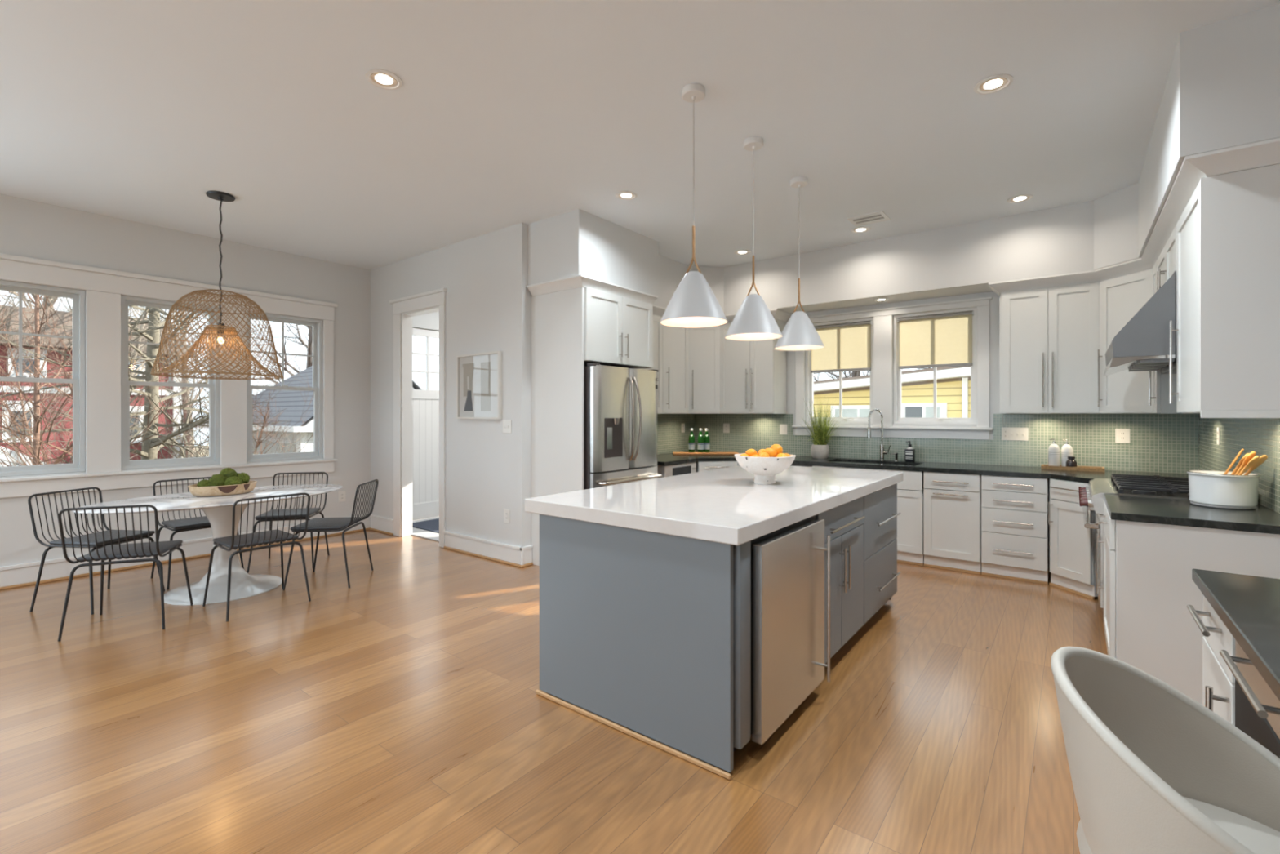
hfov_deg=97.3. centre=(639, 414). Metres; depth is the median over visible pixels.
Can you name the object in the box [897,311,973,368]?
roller shade
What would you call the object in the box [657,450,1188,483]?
countertop
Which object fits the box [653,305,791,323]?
trim
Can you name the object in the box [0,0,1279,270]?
ceiling
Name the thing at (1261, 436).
tiled wall
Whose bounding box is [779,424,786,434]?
wall switch
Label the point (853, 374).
bare tree
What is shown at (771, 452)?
orange
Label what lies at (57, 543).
dining chair
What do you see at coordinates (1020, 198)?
recessed light
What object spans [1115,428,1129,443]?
wall outlet
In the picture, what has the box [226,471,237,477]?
moss ball
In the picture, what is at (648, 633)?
kitchen island
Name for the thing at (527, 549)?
baseboard
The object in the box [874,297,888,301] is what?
recessed light
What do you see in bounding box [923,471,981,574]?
base cabinet
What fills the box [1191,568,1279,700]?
countertop
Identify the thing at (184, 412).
bare tree
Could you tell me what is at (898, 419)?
window
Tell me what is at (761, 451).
orange
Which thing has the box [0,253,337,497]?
trim
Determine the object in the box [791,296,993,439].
trim
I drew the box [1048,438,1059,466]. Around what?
lotion bottle
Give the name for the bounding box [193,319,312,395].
bare tree
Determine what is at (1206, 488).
enamel pot
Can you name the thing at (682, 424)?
wall outlet
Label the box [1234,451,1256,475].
wooden spoon
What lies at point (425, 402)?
door
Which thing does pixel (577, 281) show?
trim
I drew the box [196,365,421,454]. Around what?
neighboring house
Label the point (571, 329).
enclosure
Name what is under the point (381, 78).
recessed light
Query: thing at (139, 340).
bare tree
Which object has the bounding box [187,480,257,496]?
wooden bowl
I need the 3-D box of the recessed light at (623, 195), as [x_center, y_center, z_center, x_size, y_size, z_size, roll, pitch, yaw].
[-0.109,-1.731,4.463,0.176,0.007,0.176,0,0,38]
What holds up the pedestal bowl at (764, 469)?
on the island countertop at (726, 505)
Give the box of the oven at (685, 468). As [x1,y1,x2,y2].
[653,462,696,478]
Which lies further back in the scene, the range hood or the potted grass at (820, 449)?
the potted grass at (820, 449)
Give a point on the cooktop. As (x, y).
(1112, 486)
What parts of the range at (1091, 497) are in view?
knob, oven door, control panel, burner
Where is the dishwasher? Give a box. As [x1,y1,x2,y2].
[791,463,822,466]
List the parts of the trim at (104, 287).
casing, casing, casing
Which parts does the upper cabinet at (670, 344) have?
door, handle, door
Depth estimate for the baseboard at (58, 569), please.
4.85 m
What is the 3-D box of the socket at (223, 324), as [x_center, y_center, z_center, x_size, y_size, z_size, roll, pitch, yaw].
[-3.324,-0.680,4.463,0.042,0.080,0.042,0,0,38]
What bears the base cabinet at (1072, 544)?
on the floor
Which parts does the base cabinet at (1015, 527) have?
handle, handle, handle, handle, drawer, drawer, drawer, drawer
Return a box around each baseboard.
[0,514,370,590]
[369,514,393,535]
[443,530,524,567]
[520,544,533,567]
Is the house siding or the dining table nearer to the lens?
the dining table
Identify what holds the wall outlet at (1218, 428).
attached to the tiled wall at (1261, 436)
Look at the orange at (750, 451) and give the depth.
3.46 m
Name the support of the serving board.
on the countertop at (667, 459)
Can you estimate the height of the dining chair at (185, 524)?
0.814 m
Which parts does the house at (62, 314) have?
pane, pane, pane, pane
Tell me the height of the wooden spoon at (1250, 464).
0.242 m
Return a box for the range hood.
[1102,271,1176,376]
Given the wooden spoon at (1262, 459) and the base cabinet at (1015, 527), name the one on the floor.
the base cabinet at (1015, 527)
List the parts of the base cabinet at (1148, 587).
handle, handle, drawer, door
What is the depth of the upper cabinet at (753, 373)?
6.52 m
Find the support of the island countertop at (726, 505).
on the kitchen island
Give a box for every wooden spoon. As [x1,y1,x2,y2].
[1223,448,1244,474]
[1231,453,1249,475]
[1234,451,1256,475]
[1237,455,1259,475]
[1244,454,1267,475]
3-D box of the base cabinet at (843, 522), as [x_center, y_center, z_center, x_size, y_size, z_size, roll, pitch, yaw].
[0.898,0.888,3.300,0.662,0.794,0.773,0,0,38]
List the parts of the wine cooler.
handle, panel, door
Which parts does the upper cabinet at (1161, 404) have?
handle, door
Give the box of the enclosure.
[531,286,653,565]
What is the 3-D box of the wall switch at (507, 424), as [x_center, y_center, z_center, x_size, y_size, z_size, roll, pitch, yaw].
[-1.234,0.115,5.215,0.122,0.122,0.014,0,0,38]
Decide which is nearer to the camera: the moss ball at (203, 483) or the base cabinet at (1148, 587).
the base cabinet at (1148, 587)
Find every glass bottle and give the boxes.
[688,428,694,452]
[697,428,704,452]
[703,428,710,452]
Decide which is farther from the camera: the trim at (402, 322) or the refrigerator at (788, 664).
the trim at (402, 322)
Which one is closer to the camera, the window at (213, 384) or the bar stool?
the bar stool
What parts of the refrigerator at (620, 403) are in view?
door, spout, freezer drawer, handle, handle, handle, door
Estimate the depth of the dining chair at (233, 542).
4.01 m
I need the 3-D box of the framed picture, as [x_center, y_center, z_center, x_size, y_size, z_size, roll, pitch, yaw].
[-1.562,-0.271,5.450,0.662,0.635,0.041,0,0,38]
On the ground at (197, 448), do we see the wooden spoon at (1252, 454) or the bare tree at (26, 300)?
the bare tree at (26, 300)
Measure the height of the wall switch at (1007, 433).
0.122 m
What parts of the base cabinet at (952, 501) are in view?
handle, handle, drawer, door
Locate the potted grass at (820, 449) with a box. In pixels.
[795,395,842,457]
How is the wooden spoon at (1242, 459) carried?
in the enamel pot at (1206, 488)
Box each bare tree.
[0,290,162,465]
[0,290,178,333]
[0,291,70,407]
[0,294,193,465]
[0,294,313,466]
[9,292,268,426]
[48,297,279,457]
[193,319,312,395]
[813,368,902,381]
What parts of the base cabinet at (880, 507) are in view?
drawer, drawer, handle, handle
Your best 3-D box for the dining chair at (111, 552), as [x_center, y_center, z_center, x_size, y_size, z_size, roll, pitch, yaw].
[-3.373,0.974,3.718,0.527,0.814,0.560,0,0,-22]
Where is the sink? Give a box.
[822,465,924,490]
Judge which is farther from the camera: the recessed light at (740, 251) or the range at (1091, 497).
the recessed light at (740, 251)
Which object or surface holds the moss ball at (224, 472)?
on the moss ball
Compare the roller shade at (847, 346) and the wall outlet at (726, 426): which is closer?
the roller shade at (847, 346)
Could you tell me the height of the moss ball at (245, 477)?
0.104 m
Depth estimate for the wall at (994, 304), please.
5.70 m
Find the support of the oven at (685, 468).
on the floor
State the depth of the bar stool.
1.02 m
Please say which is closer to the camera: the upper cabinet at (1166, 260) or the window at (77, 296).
the upper cabinet at (1166, 260)
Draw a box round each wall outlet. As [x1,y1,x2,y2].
[338,490,345,502]
[503,508,510,523]
[681,422,684,432]
[723,423,729,432]
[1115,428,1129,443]
[1217,426,1220,444]
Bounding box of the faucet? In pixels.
[866,408,890,460]
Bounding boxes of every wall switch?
[502,419,511,433]
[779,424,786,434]
[1001,426,1028,440]
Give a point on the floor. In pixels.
(399, 709)
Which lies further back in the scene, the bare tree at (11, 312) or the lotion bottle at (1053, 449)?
the bare tree at (11, 312)
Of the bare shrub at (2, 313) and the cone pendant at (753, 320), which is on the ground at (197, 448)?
the bare shrub at (2, 313)
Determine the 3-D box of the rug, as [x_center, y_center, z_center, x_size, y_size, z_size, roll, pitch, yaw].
[-2.189,1.363,6.907,1.200,0.010,0.830,0,0,38]
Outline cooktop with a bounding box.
[1107,478,1189,499]
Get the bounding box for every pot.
[810,444,829,457]
[1186,470,1260,509]
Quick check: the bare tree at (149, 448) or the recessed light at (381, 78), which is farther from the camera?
the bare tree at (149, 448)
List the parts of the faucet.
lever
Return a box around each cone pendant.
[660,83,727,328]
[724,136,782,340]
[774,176,824,351]
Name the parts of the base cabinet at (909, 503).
door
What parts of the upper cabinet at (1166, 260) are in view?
handle, door, handle, door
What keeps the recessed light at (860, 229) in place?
in the ceiling
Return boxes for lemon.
[740,453,749,456]
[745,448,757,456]
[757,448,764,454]
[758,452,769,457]
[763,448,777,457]
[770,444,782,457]
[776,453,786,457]
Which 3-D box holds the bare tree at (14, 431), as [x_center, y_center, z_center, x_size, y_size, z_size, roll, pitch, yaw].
[-7.257,-0.700,7.288,2.555,6.865,4.081,0,0,-29]
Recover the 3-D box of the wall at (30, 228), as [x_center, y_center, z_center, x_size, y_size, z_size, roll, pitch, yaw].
[-4.466,-0.177,5.303,0.150,3.115,9.650,0,0,38]
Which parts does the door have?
panel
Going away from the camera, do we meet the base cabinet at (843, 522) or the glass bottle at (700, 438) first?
the base cabinet at (843, 522)
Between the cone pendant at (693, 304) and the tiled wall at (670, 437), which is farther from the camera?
the tiled wall at (670, 437)
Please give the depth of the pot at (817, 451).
6.10 m
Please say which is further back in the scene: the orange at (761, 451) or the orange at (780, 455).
the orange at (761, 451)
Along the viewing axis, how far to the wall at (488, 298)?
5.51 m
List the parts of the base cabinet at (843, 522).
door, drawer, handle, handle, handle, door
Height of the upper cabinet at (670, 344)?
1.080 m
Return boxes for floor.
[0,515,1107,853]
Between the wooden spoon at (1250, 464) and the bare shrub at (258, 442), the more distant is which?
the bare shrub at (258, 442)
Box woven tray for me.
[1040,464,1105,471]
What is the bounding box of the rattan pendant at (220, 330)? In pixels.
[150,191,283,379]
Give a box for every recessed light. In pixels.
[364,68,402,89]
[615,191,637,199]
[733,249,751,254]
[850,226,871,233]
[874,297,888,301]
[973,74,1013,94]
[1007,194,1033,203]
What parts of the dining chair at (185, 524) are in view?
leg, frame, leg, leg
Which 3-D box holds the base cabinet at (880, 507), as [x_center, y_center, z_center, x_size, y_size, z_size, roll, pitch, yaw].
[1.386,0.888,3.934,0.662,0.794,0.813,0,0,38]
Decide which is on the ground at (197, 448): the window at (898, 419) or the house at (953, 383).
the house at (953, 383)
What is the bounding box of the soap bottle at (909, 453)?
[904,440,915,462]
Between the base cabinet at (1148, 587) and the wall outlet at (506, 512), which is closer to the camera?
the base cabinet at (1148, 587)
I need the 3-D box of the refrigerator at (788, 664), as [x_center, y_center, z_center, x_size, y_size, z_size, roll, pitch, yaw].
[0.449,0.905,2.690,0.727,0.800,0.720,0,0,38]
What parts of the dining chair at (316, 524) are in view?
leg, leg, frame, leg, leg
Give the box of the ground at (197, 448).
[181,445,208,457]
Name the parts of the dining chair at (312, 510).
leg, leg, frame, leg, leg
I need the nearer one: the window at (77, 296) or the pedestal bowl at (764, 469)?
the pedestal bowl at (764, 469)
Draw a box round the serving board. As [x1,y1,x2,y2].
[672,452,739,454]
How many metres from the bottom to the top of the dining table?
0.739 m
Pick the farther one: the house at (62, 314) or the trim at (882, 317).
the house at (62, 314)
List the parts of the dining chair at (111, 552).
leg, leg, frame, leg, leg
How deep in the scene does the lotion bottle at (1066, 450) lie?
4.86 m
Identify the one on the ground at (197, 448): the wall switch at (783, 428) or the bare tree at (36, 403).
the bare tree at (36, 403)
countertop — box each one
[524,465,902,545]
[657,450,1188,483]
[1103,493,1279,533]
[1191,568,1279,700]
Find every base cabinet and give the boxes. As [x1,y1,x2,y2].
[696,461,737,471]
[812,465,924,565]
[815,496,865,663]
[862,483,901,624]
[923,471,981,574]
[981,474,1049,584]
[1048,478,1097,599]
[1095,500,1279,704]
[1186,594,1235,725]
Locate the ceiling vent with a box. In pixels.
[846,210,890,226]
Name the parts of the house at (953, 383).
pane, pane, pane, pane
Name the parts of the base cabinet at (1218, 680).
handle, handle, drawer, door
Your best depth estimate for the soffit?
4.85 m
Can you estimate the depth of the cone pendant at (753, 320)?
3.50 m
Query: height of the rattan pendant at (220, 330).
1.437 m
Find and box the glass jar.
[1066,456,1076,466]
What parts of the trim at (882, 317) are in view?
casing, casing, casing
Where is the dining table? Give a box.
[71,484,342,604]
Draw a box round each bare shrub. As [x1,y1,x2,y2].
[0,291,204,466]
[0,363,207,466]
[0,371,72,466]
[1,309,298,460]
[129,314,311,457]
[131,372,312,458]
[153,416,311,458]
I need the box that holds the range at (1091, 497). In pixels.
[1078,473,1258,614]
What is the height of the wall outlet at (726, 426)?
0.118 m
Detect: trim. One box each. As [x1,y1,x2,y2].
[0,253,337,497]
[389,287,446,547]
[526,274,657,304]
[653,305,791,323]
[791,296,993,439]
[988,137,1279,296]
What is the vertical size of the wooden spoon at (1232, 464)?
0.272 m
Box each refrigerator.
[583,363,662,489]
[750,515,830,744]
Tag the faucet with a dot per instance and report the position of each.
(882, 452)
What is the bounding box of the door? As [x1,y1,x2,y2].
[412,328,439,520]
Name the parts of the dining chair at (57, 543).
leg, frame, leg, leg, leg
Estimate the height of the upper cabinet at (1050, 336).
1.080 m
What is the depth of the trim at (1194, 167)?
3.01 m
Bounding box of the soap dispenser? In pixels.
[890,452,898,461]
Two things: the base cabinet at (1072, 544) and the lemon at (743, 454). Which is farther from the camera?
the base cabinet at (1072, 544)
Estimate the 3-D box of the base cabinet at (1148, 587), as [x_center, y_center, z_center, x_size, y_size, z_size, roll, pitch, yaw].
[2.797,0.949,2.895,0.686,0.861,0.807,0,0,38]
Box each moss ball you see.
[196,479,208,486]
[199,480,208,486]
[208,474,227,486]
[219,467,235,476]
[224,475,242,485]
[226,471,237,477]
[236,472,249,484]
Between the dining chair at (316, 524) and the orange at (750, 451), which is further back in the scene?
the dining chair at (316, 524)
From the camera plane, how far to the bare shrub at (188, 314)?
15.53 m
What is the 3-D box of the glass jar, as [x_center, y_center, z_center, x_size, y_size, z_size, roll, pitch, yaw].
[3.690,0.413,4.814,0.076,0.107,0.076,0,0,38]
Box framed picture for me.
[456,351,502,419]
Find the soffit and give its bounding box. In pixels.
[527,3,1279,315]
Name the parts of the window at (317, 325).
sash, sash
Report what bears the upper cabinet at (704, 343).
attached to the wall at (994, 304)
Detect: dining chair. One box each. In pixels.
[27,486,164,614]
[57,504,192,641]
[151,476,244,589]
[202,492,311,621]
[246,471,329,572]
[282,479,377,590]
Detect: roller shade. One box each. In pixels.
[810,320,871,373]
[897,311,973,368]
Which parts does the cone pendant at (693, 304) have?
stem, cord, lamp shade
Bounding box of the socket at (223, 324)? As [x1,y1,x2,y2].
[217,323,224,333]
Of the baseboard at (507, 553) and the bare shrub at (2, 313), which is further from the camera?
the bare shrub at (2, 313)
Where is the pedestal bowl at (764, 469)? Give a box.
[734,453,795,484]
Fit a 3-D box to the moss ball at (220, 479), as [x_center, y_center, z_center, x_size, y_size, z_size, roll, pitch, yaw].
[-3.346,0.543,4.471,0.147,0.131,0.146,0,0,38]
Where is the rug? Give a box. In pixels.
[412,518,439,533]
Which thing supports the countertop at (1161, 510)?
on the base cabinet at (1148, 587)
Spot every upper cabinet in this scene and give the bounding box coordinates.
[640,315,688,413]
[687,325,719,413]
[720,317,786,413]
[1000,281,1100,413]
[1097,268,1173,413]
[1148,261,1182,413]
[1156,225,1176,346]
[1168,164,1279,417]
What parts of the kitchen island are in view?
panel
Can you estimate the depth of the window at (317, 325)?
6.20 m
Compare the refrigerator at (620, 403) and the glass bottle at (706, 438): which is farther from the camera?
the glass bottle at (706, 438)
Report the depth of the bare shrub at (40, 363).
9.53 m
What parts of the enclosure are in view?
panel, door, handle, handle, door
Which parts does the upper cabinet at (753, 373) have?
door, handle, handle, door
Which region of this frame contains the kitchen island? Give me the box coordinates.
[535,514,891,779]
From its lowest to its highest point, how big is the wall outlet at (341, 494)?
0.120 m
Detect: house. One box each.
[0,304,197,466]
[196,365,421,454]
[813,365,970,417]
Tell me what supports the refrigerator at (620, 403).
on the floor
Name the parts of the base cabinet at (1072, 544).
handle, handle, drawer, door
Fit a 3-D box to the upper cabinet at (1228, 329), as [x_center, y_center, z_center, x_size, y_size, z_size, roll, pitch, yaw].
[2.926,-0.534,2.800,0.366,1.102,0.779,0,0,38]
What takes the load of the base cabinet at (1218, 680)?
on the floor
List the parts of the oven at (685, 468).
control panel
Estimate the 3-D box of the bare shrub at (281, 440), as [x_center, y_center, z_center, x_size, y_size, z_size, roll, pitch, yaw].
[-6.392,1.342,8.914,3.076,2.790,3.100,0,0,-2]
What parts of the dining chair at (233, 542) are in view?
leg, leg, frame, leg, leg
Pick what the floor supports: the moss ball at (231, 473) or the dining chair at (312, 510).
the dining chair at (312, 510)
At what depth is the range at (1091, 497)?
3.49 m
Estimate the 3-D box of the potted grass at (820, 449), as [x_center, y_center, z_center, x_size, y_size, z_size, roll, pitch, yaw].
[1.914,0.121,6.124,0.598,0.717,0.445,0,0,38]
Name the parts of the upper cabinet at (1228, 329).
handle, door, panel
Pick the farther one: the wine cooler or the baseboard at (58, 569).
the baseboard at (58, 569)
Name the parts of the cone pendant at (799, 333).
stem, lamp shade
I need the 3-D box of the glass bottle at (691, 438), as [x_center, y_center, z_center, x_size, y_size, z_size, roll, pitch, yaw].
[0.623,0.317,6.798,0.078,0.285,0.078,0,0,6]
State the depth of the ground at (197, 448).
41.66 m
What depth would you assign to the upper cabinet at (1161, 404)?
3.95 m
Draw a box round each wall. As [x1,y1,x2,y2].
[0,194,439,566]
[370,222,531,546]
[657,413,693,453]
[693,413,1198,473]
[786,291,1199,472]
[1199,413,1279,512]
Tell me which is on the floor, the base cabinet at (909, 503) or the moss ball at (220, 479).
the base cabinet at (909, 503)
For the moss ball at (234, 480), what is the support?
in the wooden bowl at (216, 491)
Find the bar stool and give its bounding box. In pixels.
[1050,646,1279,853]
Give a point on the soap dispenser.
(895, 453)
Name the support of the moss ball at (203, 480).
in the wooden bowl at (216, 491)
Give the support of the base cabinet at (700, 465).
on the floor
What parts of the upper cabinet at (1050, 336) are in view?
door, handle, handle, door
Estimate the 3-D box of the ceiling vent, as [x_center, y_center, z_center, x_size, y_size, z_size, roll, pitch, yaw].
[2.027,-1.731,4.990,0.300,0.008,0.260,0,0,38]
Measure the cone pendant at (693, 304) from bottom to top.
1.244 m
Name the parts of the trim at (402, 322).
casing, casing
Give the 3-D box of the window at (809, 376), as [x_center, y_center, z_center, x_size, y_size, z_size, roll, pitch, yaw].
[2.251,-0.468,6.323,0.755,1.140,0.115,0,0,38]
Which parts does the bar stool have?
seat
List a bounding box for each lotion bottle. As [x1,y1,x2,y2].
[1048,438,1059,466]
[1061,439,1073,466]
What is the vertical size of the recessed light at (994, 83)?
0.007 m
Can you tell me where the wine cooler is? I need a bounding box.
[1219,639,1279,758]
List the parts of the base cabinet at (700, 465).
handle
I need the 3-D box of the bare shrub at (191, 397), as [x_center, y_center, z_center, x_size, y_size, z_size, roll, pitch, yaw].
[-11.514,-0.182,13.893,5.131,5.833,4.568,0,0,-24]
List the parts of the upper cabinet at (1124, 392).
handle, door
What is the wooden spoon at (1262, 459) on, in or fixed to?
in the enamel pot at (1206, 488)
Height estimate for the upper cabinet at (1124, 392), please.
1.080 m
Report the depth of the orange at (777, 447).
3.43 m
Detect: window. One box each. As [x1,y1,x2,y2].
[0,280,84,476]
[120,295,219,469]
[246,311,322,462]
[805,317,873,423]
[893,306,977,424]
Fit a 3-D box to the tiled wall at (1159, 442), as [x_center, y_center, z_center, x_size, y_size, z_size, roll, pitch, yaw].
[2.593,0.238,5.950,4.740,0.484,0.008,0,0,38]
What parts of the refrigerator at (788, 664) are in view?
handle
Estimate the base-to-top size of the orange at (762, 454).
0.068 m
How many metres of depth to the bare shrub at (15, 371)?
11.22 m
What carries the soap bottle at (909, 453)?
on the countertop at (667, 459)
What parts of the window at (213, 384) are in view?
sash, sash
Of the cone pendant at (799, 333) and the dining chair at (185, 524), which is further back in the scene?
the dining chair at (185, 524)
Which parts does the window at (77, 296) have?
sash, sash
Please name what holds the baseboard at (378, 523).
attached to the wall at (488, 298)

